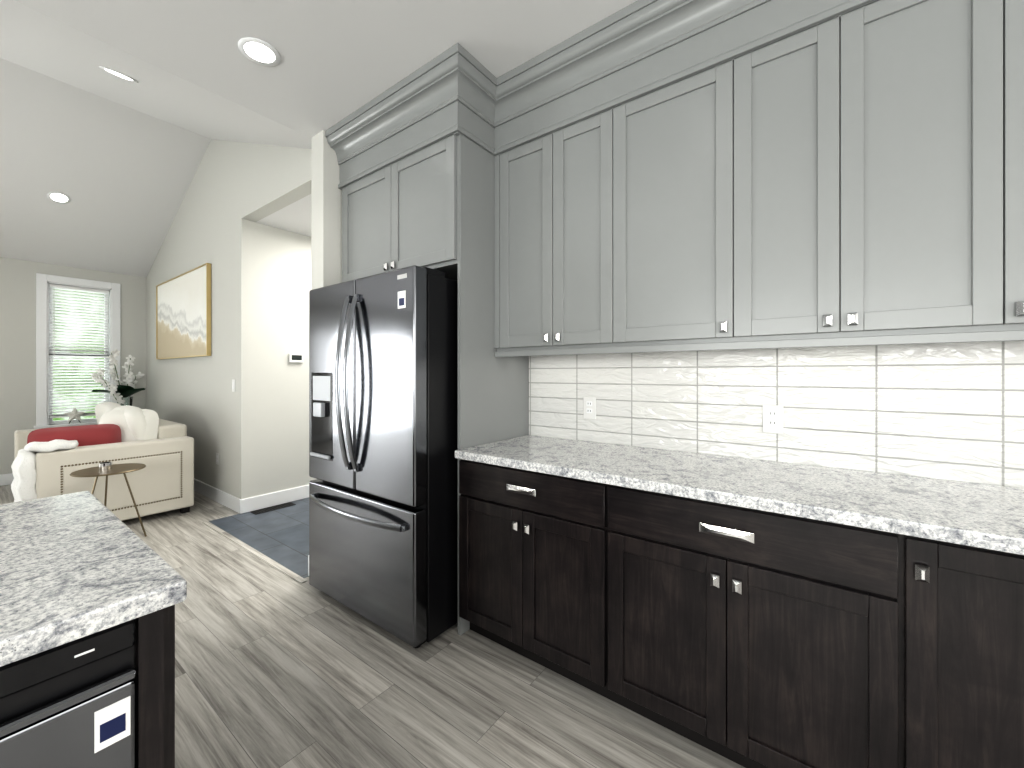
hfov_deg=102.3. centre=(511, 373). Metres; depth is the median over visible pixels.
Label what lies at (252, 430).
wall
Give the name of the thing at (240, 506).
baseboard
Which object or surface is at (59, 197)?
recessed light
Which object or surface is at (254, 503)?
baseboard
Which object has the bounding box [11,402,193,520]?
sofa
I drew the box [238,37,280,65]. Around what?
recessed light
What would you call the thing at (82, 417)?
backdrop
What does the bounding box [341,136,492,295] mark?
upper cabinet
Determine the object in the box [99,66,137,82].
recessed light
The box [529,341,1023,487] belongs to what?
backsplash
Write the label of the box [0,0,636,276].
ceiling
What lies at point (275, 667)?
floor
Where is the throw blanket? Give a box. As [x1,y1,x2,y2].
[11,439,78,516]
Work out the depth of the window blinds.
5.22 m
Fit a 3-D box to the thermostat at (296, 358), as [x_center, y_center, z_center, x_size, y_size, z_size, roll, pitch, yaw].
[-2.183,-0.158,4.172,0.022,0.090,0.140,0,0,37]
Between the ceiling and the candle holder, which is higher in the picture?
the ceiling
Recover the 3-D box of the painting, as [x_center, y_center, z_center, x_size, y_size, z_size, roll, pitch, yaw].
[-3.832,-0.658,4.767,1.818,0.948,0.040,0,0,37]
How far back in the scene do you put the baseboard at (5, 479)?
4.74 m
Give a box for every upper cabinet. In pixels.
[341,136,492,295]
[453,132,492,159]
[489,116,624,355]
[597,72,724,351]
[709,0,964,349]
[949,0,1023,342]
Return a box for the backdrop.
[53,289,103,420]
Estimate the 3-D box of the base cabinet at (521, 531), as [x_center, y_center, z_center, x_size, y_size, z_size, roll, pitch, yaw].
[0.255,0.845,1.999,0.831,0.872,0.616,0,0,37]
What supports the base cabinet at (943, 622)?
on the floor
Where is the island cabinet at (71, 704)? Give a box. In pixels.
[0,619,135,767]
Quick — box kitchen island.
[134,605,174,767]
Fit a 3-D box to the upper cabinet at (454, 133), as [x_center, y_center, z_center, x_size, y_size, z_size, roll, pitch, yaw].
[-0.493,-1.334,2.557,1.033,0.327,0.618,0,0,37]
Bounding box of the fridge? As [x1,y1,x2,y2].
[309,265,457,647]
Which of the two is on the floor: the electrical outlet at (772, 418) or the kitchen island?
the kitchen island
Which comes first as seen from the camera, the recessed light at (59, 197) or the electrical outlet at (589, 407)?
the electrical outlet at (589, 407)
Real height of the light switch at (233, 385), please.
0.116 m
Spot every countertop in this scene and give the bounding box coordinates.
[0,491,186,666]
[455,435,1023,554]
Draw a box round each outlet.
[216,453,218,464]
[583,397,595,418]
[763,405,782,433]
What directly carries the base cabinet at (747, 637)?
on the floor
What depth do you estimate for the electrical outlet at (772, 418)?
1.73 m
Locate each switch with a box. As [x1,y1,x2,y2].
[232,379,234,391]
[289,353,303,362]
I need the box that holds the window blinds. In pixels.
[49,284,108,417]
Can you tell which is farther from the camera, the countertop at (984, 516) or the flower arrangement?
the flower arrangement
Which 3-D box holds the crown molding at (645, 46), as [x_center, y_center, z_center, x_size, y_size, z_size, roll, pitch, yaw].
[0.981,-1.336,1.188,5.034,0.323,0.387,0,0,37]
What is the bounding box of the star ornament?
[64,407,84,422]
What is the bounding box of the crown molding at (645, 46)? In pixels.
[325,0,876,189]
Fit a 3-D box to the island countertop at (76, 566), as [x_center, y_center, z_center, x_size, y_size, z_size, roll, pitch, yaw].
[-1.753,0.387,-0.046,0.945,0.040,2.660,0,0,37]
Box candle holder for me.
[98,462,111,469]
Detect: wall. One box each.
[0,257,139,474]
[140,130,341,498]
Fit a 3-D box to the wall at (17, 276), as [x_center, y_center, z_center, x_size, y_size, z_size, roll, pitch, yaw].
[-6.862,-0.058,3.463,0.120,2.680,6.000,0,0,37]
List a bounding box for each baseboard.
[0,473,13,485]
[194,478,240,513]
[241,485,308,513]
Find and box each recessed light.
[47,192,70,203]
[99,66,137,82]
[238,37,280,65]
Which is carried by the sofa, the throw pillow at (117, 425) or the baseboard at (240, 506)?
the throw pillow at (117, 425)
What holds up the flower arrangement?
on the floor
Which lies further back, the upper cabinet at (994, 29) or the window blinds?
the window blinds
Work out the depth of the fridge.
2.02 m
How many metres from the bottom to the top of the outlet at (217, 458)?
0.116 m
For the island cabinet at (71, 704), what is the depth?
0.63 m
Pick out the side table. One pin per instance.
(114, 470)
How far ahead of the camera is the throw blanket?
3.10 m
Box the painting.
[156,263,210,359]
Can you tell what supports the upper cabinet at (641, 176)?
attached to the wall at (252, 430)
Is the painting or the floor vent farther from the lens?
the painting
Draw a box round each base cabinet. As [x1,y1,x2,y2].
[459,459,582,685]
[583,480,862,767]
[863,528,1023,767]
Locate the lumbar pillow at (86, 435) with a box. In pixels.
[27,423,121,474]
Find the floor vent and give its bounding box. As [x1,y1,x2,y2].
[251,502,295,514]
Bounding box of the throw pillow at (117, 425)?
[95,409,158,463]
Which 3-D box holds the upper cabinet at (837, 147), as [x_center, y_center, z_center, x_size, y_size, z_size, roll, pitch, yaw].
[1.191,-0.644,1.472,0.785,1.052,0.339,0,0,37]
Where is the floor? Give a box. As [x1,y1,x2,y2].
[0,485,744,767]
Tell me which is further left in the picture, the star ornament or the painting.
the star ornament
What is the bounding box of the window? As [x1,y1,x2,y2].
[34,273,120,428]
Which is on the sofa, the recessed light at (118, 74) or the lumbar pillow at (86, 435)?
the lumbar pillow at (86, 435)
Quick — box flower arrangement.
[91,349,145,405]
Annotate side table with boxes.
[70,463,146,536]
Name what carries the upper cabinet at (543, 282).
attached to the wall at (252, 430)

